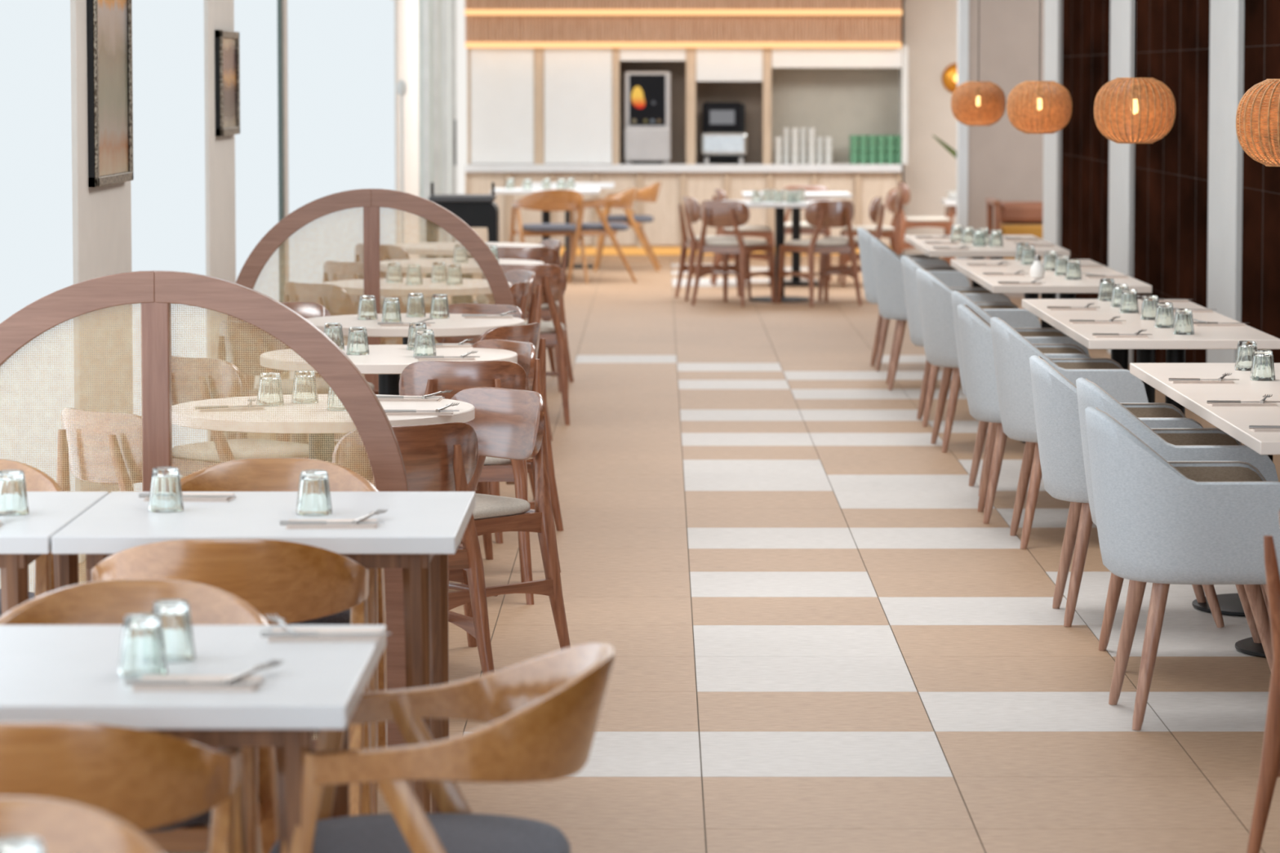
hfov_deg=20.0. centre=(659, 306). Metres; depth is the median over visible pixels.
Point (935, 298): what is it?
armchair
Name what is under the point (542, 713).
armchair
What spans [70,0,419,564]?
wall
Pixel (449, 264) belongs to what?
glass tumbler
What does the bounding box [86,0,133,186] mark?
framed picture
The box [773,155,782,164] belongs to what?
cup
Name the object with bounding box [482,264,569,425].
chair
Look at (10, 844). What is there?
glass tumbler
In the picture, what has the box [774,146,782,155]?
cup
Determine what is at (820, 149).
cup
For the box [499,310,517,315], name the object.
fork
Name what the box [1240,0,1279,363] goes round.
wall panel
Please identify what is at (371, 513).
fork
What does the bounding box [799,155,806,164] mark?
cup
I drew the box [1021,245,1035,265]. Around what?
glass tumbler
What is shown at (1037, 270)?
shaker
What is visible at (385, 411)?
table knife
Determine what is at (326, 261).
chair
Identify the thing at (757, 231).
chair
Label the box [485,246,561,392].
chair
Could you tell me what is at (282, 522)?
table knife
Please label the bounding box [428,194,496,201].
tray
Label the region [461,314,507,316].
table knife
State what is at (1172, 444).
armchair
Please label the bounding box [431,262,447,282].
glass tumbler
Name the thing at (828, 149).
cup
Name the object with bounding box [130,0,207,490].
window
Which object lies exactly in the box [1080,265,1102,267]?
napkin
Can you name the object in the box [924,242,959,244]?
napkin
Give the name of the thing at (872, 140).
cup
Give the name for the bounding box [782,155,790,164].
cup
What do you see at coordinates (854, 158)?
cup
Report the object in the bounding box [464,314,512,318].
napkin
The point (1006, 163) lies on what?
wall partition
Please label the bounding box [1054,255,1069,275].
glass tumbler
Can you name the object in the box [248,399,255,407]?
fork
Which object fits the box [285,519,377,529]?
napkin
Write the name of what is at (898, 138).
cup
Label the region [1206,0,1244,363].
column
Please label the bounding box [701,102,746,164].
coffee machine
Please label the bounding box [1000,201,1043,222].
cushion
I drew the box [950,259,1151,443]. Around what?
table
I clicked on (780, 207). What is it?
square table
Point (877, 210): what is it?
chair
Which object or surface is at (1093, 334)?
table knife
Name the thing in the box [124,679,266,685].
table knife
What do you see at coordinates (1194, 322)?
table knife
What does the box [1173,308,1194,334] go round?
glass tumbler
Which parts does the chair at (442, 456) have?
backrest, seat rail, rail, leg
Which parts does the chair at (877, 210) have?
leg, leg, seat, rail, backrest, leg, leg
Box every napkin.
[132,675,263,692]
[143,493,235,502]
[192,404,264,411]
[267,627,383,642]
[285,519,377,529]
[377,395,442,401]
[380,323,431,326]
[386,408,453,415]
[417,355,475,360]
[435,342,472,347]
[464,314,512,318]
[916,237,950,239]
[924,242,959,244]
[933,248,968,249]
[968,264,1007,266]
[983,273,1025,275]
[998,282,1042,284]
[1004,238,1038,239]
[1028,244,1053,246]
[1047,307,1097,310]
[1071,320,1122,324]
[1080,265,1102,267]
[1085,275,1128,278]
[1093,334,1148,337]
[1141,299,1189,302]
[1169,377,1234,383]
[1173,308,1213,312]
[1193,323,1245,326]
[1206,400,1277,406]
[1251,425,1279,431]
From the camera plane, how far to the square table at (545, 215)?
30.08 m
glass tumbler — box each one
[0,469,29,515]
[0,836,44,852]
[118,613,168,678]
[147,466,183,512]
[151,599,195,662]
[256,373,284,406]
[291,369,318,404]
[296,469,332,515]
[324,322,344,350]
[326,386,346,410]
[346,326,368,355]
[357,295,377,319]
[381,297,401,322]
[386,262,402,282]
[405,263,422,284]
[405,293,425,317]
[406,322,426,350]
[413,328,436,357]
[430,293,449,318]
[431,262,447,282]
[446,263,462,284]
[453,244,467,262]
[487,244,498,262]
[506,177,515,189]
[523,178,532,190]
[542,177,551,189]
[556,178,565,189]
[565,177,574,188]
[751,190,761,202]
[761,189,771,201]
[767,188,774,200]
[772,190,782,202]
[782,189,790,201]
[786,190,796,202]
[792,189,800,202]
[796,188,805,200]
[950,224,962,240]
[961,226,973,243]
[972,229,986,246]
[977,227,989,244]
[989,229,1003,246]
[1015,242,1028,261]
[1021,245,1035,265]
[1043,251,1057,271]
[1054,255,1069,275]
[1065,259,1081,279]
[1097,278,1115,301]
[1111,284,1128,306]
[1119,288,1138,313]
[1140,295,1159,319]
[1154,302,1174,328]
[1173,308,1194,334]
[1234,340,1257,370]
[1249,349,1275,381]
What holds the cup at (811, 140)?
on the cup at (811, 149)
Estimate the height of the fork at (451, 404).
0.013 m
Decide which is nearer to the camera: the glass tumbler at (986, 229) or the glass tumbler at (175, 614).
the glass tumbler at (175, 614)
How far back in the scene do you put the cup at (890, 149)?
33.70 m
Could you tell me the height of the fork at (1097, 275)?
0.013 m
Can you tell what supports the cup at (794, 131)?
on the cup at (794, 140)
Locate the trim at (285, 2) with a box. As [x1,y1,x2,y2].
[283,0,289,378]
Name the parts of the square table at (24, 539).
leg, leg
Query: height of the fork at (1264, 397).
0.013 m
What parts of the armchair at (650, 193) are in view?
leg, leg, rail, seat, rail, leg, leg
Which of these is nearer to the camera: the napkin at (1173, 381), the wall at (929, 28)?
the napkin at (1173, 381)
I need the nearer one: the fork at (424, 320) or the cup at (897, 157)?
the fork at (424, 320)
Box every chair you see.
[56,408,142,490]
[170,355,307,475]
[209,320,303,443]
[237,301,378,444]
[270,281,351,445]
[324,261,402,344]
[331,422,494,675]
[352,243,450,375]
[399,360,533,604]
[434,270,552,440]
[435,302,534,500]
[448,386,570,649]
[471,339,560,573]
[472,239,573,382]
[475,322,563,543]
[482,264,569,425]
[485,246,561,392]
[509,280,536,324]
[675,196,751,300]
[691,200,775,306]
[710,188,775,285]
[776,200,862,306]
[781,185,831,280]
[817,196,884,301]
[837,188,902,286]
[897,182,954,266]
[985,198,1043,259]
[1246,510,1279,852]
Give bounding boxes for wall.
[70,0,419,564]
[429,0,957,254]
[1062,0,1279,350]
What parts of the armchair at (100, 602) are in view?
rail, seat rail, seat, leg, rail, leg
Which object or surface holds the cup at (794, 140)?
on the cup at (794, 149)
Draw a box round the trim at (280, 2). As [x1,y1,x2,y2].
[277,0,284,302]
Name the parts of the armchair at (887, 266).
leg, leg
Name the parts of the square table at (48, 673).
leg, leg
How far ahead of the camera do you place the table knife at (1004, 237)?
20.68 m
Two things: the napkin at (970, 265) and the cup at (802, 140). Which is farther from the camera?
the cup at (802, 140)
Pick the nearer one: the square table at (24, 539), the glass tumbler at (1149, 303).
the square table at (24, 539)
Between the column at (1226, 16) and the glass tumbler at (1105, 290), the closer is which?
the glass tumbler at (1105, 290)
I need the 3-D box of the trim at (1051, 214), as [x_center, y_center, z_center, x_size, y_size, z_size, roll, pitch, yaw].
[2.845,-1.579,25.221,0.250,3.300,0.900,0,4,0]
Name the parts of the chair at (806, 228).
leg, seat, backrest, seat rail, leg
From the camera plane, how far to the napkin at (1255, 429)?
9.46 m
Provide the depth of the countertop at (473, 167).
33.44 m
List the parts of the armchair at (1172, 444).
leg, leg, leg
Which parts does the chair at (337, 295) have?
leg, backrest, leg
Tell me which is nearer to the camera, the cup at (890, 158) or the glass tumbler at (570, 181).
the glass tumbler at (570, 181)
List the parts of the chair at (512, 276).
backrest, leg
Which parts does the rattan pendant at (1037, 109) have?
lamp shade, cord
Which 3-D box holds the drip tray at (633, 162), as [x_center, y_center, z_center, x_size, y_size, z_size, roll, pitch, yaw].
[-0.113,-1.352,33.782,0.280,0.035,0.200,0,4,0]
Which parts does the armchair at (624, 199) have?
leg, rail, seat, rail, leg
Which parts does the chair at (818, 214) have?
leg, rail, leg, seat, leg, backrest, seat rail, leg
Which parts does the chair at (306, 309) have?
leg, rail, backrest, leg, seat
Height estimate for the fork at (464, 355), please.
0.013 m
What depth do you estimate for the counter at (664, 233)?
33.54 m
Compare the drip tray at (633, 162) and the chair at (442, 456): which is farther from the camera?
the drip tray at (633, 162)
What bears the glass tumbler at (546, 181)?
on the square table at (545, 215)
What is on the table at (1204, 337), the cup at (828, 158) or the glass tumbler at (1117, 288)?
the glass tumbler at (1117, 288)
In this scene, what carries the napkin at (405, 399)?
on the round table at (466, 413)
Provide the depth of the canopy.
33.49 m
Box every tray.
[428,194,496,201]
[632,160,662,164]
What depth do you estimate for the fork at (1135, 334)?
12.96 m
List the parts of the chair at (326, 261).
leg, backrest, leg, rail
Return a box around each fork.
[0,510,17,515]
[222,659,284,685]
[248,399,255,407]
[265,613,298,636]
[351,508,387,524]
[417,318,433,322]
[422,389,452,399]
[435,402,459,412]
[457,338,472,345]
[460,351,477,358]
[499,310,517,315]
[1080,272,1098,276]
[1084,302,1094,308]
[1108,315,1120,321]
[1133,328,1146,335]
[1192,319,1209,324]
[1217,373,1231,381]
[1259,394,1272,403]
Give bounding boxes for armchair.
[0,458,63,616]
[0,579,278,852]
[0,721,247,852]
[0,796,161,852]
[90,538,372,815]
[180,457,387,813]
[270,642,615,852]
[509,189,588,283]
[566,187,637,283]
[593,181,661,271]
[857,227,950,371]
[871,237,970,390]
[901,255,1012,426]
[915,268,1041,452]
[951,290,1089,496]
[956,304,1092,524]
[990,316,1148,549]
[1029,355,1224,627]
[1075,377,1278,650]
[1084,406,1279,730]
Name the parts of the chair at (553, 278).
backrest, seat, seat rail, leg, rail, leg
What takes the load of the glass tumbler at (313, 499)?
on the square table at (417, 535)
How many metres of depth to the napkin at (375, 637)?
5.93 m
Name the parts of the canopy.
slat panel, slat panel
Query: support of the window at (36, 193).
in the wall at (102, 215)
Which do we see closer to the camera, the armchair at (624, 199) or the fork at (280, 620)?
the fork at (280, 620)
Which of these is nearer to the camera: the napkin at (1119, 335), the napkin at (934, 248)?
the napkin at (1119, 335)
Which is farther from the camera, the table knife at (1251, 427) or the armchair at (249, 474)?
the table knife at (1251, 427)
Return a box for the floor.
[78,257,1279,852]
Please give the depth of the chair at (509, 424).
10.28 m
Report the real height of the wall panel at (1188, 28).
3.297 m
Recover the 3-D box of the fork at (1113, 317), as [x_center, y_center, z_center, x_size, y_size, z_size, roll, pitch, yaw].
[1.720,0.045,13.709,0.021,0.013,0.198,1,4,16]
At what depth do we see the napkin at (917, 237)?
20.82 m
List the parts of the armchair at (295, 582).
rail, leg, leg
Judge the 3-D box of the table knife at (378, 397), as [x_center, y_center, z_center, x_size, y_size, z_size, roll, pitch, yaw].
[-0.721,0.258,10.349,0.213,0.009,0.014,0,4,2]
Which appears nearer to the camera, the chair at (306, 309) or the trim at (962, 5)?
the chair at (306, 309)
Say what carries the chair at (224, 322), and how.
on the floor
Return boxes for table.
[0,491,108,615]
[0,625,386,852]
[51,491,475,813]
[172,394,475,462]
[260,344,517,395]
[306,313,524,344]
[322,278,511,296]
[379,258,544,303]
[394,242,543,303]
[489,187,600,277]
[521,182,614,268]
[721,200,835,302]
[742,191,852,286]
[904,235,1070,293]
[940,198,956,261]
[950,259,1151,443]
[1022,298,1279,415]
[1129,363,1279,657]
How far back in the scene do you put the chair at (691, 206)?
27.21 m
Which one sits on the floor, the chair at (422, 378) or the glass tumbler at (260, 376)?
the chair at (422, 378)
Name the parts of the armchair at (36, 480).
seat, rail, leg, leg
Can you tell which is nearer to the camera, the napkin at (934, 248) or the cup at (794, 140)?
the napkin at (934, 248)
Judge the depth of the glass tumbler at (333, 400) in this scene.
10.05 m
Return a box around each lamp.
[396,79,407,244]
[942,62,956,93]
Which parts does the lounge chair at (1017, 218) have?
leg, armrest, leg, seat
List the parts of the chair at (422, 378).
leg, backrest, seat rail, seat, leg, leg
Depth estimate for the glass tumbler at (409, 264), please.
16.20 m
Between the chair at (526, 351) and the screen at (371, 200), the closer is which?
the chair at (526, 351)
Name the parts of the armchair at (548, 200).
leg, rail, leg, rail, seat rail, seat, leg, leg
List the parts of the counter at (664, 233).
panel, panel, panel, panel, panel, panel, panel, panel, panel, panel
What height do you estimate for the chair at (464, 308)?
0.772 m
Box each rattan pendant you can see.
[951,0,1005,125]
[1006,0,1071,133]
[1093,0,1175,143]
[1235,79,1279,166]
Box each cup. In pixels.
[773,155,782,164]
[774,137,782,146]
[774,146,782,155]
[782,128,790,137]
[782,137,790,146]
[782,146,790,155]
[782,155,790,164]
[791,128,799,137]
[791,137,799,146]
[791,146,799,155]
[791,155,798,164]
[799,128,807,137]
[799,137,807,146]
[799,146,807,155]
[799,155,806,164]
[808,128,815,137]
[808,137,815,146]
[808,146,815,155]
[808,155,815,164]
[816,137,823,146]
[816,146,823,155]
[816,155,823,164]
[824,137,832,146]
[824,146,832,155]
[824,155,832,164]
[849,135,858,145]
[849,144,858,154]
[849,154,858,164]
[858,135,867,145]
[858,144,867,154]
[858,154,867,164]
[867,135,876,145]
[867,144,876,154]
[867,154,876,164]
[876,135,885,145]
[876,144,885,154]
[876,154,885,164]
[885,135,894,145]
[885,144,894,154]
[885,154,894,164]
[894,135,901,145]
[894,144,901,154]
[894,154,901,164]
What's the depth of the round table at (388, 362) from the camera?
12.05 m
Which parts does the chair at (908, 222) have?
leg, backrest, rail, seat, leg, leg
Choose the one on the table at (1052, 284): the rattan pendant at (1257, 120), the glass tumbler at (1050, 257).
the glass tumbler at (1050, 257)
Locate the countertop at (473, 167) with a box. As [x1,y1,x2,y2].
[464,163,902,172]
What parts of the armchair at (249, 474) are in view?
rail, seat, leg, leg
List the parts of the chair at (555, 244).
seat rail, seat, leg, backrest, leg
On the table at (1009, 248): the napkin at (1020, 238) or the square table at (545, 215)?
the napkin at (1020, 238)
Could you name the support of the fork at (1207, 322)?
on the napkin at (1218, 324)
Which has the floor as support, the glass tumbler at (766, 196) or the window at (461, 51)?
the window at (461, 51)
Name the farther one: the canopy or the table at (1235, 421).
the canopy
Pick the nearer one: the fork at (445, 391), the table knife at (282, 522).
the table knife at (282, 522)
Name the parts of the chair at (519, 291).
leg, leg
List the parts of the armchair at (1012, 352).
leg, leg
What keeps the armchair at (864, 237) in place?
on the floor
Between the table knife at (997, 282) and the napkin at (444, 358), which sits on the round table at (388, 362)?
the napkin at (444, 358)
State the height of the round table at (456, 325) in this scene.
0.739 m
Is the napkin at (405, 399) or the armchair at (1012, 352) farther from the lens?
the armchair at (1012, 352)
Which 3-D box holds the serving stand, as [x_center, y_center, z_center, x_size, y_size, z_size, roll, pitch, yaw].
[-1.230,-0.271,22.628,0.440,1.015,0.400,0,4,0]
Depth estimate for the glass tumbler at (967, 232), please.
20.29 m
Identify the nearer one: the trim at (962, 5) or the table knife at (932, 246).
the table knife at (932, 246)
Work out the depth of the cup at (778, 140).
33.69 m
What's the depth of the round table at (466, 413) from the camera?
9.96 m
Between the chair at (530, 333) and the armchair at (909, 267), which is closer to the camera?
the chair at (530, 333)
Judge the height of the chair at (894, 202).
0.772 m
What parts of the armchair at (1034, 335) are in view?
leg, leg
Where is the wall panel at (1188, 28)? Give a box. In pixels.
[1133,0,1209,363]
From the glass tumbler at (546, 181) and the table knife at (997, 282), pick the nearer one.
the table knife at (997, 282)
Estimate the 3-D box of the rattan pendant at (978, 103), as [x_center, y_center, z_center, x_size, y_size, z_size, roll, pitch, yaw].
[1.800,-1.971,20.416,0.308,1.896,0.308,0,4,-6]
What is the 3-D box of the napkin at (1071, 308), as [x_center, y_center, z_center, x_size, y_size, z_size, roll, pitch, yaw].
[1.645,0.007,14.459,0.185,0.008,0.100,0,4,-2]
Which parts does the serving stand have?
handle, handle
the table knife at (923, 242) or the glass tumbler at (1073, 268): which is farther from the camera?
the table knife at (923, 242)
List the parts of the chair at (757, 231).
leg, leg, backrest, rail, seat, leg, leg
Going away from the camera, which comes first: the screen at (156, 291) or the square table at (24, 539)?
the square table at (24, 539)
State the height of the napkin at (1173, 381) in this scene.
0.008 m
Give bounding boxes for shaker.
[1030,254,1044,278]
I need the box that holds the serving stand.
[426,182,499,297]
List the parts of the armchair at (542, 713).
leg, leg, leg, seat, leg, rail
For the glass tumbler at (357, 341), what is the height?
0.091 m
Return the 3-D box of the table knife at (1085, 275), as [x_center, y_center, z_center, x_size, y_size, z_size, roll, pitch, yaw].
[2.071,-0.144,16.736,0.213,0.009,0.014,0,4,0]
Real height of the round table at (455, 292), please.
0.739 m
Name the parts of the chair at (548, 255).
seat, backrest, seat rail, leg, leg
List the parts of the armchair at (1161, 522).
leg, leg, leg, leg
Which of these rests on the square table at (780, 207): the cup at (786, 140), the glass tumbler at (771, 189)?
the glass tumbler at (771, 189)
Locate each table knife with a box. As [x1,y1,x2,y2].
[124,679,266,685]
[138,493,235,497]
[195,405,264,408]
[260,631,391,637]
[280,520,384,525]
[376,395,444,398]
[377,322,435,324]
[384,409,459,413]
[414,355,478,359]
[435,342,473,345]
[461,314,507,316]
[915,235,950,237]
[923,241,961,243]
[932,246,972,248]
[967,262,1010,265]
[982,272,1003,274]
[997,281,1041,283]
[1004,237,1041,239]
[1029,244,1057,244]
[1047,306,1100,308]
[1069,319,1124,322]
[1080,264,1102,266]
[1084,275,1131,276]
[1092,333,1152,335]
[1141,297,1192,300]
[1168,377,1239,381]
[1193,321,1249,324]
[1207,400,1279,404]
[1248,425,1279,429]
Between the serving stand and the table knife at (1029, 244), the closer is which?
the table knife at (1029, 244)
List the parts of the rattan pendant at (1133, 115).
lamp shade, cord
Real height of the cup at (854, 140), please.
0.090 m
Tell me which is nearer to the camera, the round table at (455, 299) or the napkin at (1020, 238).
the round table at (455, 299)
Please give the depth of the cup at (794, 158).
33.70 m
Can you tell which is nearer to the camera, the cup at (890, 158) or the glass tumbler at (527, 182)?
the glass tumbler at (527, 182)
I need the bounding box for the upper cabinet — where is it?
[466,45,908,164]
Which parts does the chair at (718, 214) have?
leg, seat rail, backrest, leg, seat, leg, rail, leg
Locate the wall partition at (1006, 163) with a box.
[967,0,1044,297]
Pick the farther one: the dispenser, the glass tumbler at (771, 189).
the dispenser
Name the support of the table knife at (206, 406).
on the napkin at (193, 407)
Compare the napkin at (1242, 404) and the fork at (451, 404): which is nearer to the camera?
the fork at (451, 404)
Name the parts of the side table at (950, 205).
leg, leg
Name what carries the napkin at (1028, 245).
on the table at (1009, 248)
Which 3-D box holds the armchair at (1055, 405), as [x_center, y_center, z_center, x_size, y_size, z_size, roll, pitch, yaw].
[1.427,0.558,11.157,0.577,0.810,0.544,0,4,1]
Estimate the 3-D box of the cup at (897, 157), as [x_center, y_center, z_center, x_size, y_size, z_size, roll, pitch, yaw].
[2.230,-1.377,33.740,0.082,0.090,0.081,0,4,0]
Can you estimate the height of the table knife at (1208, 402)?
0.009 m
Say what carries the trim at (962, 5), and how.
attached to the wall partition at (1006, 163)
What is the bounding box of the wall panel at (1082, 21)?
[1060,0,1110,298]
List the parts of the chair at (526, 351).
leg, backrest, leg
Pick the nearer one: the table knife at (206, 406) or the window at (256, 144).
the table knife at (206, 406)
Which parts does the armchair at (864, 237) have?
leg, leg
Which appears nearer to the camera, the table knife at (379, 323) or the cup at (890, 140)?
the table knife at (379, 323)
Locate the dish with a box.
[946,191,956,199]
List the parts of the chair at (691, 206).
leg, seat rail, leg, backrest, seat, leg, leg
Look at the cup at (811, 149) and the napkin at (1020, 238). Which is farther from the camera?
the cup at (811, 149)
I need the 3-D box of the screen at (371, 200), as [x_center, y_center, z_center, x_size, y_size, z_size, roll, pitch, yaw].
[-1.210,0.106,15.177,1.260,1.200,0.720,0,4,0]
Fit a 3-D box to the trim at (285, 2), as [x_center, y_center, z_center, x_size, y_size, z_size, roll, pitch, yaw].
[-2.030,-1.124,19.187,0.100,3.150,0.200,0,4,0]
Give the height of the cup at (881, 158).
0.090 m
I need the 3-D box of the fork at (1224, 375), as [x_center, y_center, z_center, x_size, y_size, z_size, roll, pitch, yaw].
[1.721,0.213,11.043,0.021,0.013,0.198,1,4,17]
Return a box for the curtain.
[417,0,457,257]
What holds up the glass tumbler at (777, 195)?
on the square table at (780, 207)
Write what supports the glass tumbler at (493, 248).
on the round table at (455, 299)
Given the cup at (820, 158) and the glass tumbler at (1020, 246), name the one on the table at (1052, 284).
the glass tumbler at (1020, 246)
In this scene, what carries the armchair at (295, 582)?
on the floor
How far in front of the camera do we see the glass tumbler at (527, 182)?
30.07 m
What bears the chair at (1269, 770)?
on the floor
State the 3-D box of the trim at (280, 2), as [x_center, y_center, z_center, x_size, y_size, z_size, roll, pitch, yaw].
[-2.030,-1.114,19.028,0.100,3.150,0.120,0,4,0]
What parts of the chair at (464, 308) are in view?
backrest, leg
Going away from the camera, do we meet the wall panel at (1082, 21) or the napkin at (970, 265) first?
the napkin at (970, 265)
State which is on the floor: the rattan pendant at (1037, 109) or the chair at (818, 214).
the chair at (818, 214)
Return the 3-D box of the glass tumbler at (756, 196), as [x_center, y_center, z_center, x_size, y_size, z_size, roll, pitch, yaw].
[0.720,-0.825,27.002,0.077,0.091,0.077,-1,4,-15]
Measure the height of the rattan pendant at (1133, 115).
1.896 m
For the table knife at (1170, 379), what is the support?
on the napkin at (1173, 381)
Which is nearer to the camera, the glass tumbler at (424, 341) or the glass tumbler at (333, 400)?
the glass tumbler at (333, 400)
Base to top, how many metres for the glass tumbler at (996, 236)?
0.091 m
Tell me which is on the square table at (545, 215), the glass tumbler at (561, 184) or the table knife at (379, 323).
the glass tumbler at (561, 184)
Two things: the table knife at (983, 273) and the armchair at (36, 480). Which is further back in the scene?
the table knife at (983, 273)
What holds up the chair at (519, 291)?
on the floor
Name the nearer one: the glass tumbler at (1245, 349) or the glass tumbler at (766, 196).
the glass tumbler at (1245, 349)
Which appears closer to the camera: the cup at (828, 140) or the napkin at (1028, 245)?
the napkin at (1028, 245)
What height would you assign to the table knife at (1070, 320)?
0.009 m
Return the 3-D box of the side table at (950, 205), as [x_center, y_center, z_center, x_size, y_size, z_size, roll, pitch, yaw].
[2.780,-0.672,32.422,0.500,0.586,0.500,0,4,0]
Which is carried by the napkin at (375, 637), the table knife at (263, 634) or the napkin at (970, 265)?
the table knife at (263, 634)
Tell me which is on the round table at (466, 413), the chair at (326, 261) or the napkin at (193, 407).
the napkin at (193, 407)
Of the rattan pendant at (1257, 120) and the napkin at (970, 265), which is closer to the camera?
the rattan pendant at (1257, 120)
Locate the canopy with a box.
[464,0,902,48]
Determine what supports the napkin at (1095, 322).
on the table at (1204, 337)
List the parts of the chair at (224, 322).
leg, backrest, leg, leg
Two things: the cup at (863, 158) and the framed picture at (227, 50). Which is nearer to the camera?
the framed picture at (227, 50)
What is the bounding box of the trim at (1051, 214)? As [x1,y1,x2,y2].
[1042,0,1062,298]
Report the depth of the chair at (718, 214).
26.53 m
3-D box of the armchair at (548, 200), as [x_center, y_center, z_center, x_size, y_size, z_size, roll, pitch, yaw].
[-0.907,-0.582,29.577,0.555,0.774,0.582,-1,4,-18]
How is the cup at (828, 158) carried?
on the countertop at (473, 167)
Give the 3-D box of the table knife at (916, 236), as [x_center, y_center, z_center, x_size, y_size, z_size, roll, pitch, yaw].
[1.577,-0.402,20.828,0.213,0.009,0.014,0,4,-2]
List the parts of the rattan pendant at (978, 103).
lamp shade, cord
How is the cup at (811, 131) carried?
on the cup at (811, 140)
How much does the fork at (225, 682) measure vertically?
0.013 m
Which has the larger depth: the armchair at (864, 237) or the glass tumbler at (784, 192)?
the glass tumbler at (784, 192)
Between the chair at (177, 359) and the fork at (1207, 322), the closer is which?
the chair at (177, 359)
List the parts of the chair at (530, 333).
leg, backrest, leg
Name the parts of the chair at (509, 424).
leg, backrest, rail, seat, leg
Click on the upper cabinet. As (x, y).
(526, 105)
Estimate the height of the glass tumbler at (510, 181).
0.091 m
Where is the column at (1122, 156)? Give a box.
[1107,0,1134,364]
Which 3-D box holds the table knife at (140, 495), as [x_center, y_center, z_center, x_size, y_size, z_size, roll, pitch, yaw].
[-1.031,0.412,7.904,0.213,0.009,0.014,0,4,3]
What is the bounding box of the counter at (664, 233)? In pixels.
[465,172,901,257]
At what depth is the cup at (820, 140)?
33.74 m
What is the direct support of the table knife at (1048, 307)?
on the napkin at (1071, 308)
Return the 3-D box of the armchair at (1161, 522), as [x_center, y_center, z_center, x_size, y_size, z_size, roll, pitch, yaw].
[1.397,0.667,9.421,0.577,0.810,0.544,0,4,-2]
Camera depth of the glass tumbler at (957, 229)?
20.59 m
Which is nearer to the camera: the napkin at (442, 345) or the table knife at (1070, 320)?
the napkin at (442, 345)
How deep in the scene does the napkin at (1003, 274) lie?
16.93 m
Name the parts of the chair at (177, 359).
seat rail, backrest, leg, seat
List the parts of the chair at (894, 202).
leg, leg, seat, rail, backrest, leg, leg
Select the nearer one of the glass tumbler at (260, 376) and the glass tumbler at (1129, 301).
the glass tumbler at (260, 376)
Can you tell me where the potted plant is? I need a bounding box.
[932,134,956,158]
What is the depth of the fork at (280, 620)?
6.02 m
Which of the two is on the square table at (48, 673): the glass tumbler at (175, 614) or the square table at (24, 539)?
the glass tumbler at (175, 614)
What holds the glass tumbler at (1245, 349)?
on the table at (1235, 421)
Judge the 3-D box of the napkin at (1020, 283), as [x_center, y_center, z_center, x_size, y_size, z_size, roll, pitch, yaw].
[1.615,-0.105,16.226,0.185,0.008,0.100,0,4,-1]
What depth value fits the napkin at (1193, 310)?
14.28 m
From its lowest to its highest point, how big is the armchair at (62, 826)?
0.774 m
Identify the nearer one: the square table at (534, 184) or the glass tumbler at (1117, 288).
the glass tumbler at (1117, 288)
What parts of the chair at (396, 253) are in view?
leg, backrest, leg, seat, rail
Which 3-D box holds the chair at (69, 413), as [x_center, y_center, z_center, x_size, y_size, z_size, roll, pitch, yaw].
[-1.379,0.654,9.899,0.438,0.772,0.511,3,5,42]
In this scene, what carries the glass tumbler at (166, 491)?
on the square table at (417, 535)
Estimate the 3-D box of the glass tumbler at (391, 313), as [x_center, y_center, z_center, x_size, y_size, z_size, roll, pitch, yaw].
[-1.017,0.011,13.728,0.077,0.091,0.077,-1,4,-16]
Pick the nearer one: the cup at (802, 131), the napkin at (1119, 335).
the napkin at (1119, 335)
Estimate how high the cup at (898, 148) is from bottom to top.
0.090 m
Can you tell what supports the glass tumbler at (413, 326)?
on the round table at (388, 362)
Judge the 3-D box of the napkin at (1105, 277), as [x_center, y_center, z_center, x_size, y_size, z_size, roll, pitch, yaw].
[2.070,-0.139,16.774,0.185,0.008,0.100,0,4,1]
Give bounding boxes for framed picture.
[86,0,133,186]
[214,30,239,136]
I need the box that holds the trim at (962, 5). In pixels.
[955,0,968,277]
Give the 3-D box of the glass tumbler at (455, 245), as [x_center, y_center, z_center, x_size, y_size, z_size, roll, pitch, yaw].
[-1.000,-0.269,18.169,0.077,0.091,0.077,-3,5,-42]
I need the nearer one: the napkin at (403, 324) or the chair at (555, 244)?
the napkin at (403, 324)
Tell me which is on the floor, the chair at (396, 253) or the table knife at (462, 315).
the chair at (396, 253)
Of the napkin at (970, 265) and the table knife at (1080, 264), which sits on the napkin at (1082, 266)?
the table knife at (1080, 264)
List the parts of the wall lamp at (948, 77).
bulb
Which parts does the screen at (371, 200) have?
arch frame, post, arch frame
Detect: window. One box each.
[0,0,75,591]
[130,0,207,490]
[233,0,279,387]
[287,0,395,378]
[448,0,467,241]
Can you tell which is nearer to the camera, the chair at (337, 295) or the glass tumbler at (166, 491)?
the glass tumbler at (166, 491)
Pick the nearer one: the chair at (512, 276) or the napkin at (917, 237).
the chair at (512, 276)
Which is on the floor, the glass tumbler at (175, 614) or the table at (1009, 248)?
the table at (1009, 248)
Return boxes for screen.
[0,270,408,782]
[226,188,514,484]
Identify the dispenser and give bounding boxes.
[624,71,671,164]
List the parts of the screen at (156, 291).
arch frame, post, rail, arch frame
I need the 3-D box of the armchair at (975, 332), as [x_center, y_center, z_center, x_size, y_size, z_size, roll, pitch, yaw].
[1.412,0.398,13.702,0.577,0.810,0.544,0,4,2]
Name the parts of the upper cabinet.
door, door, door, door, door, panel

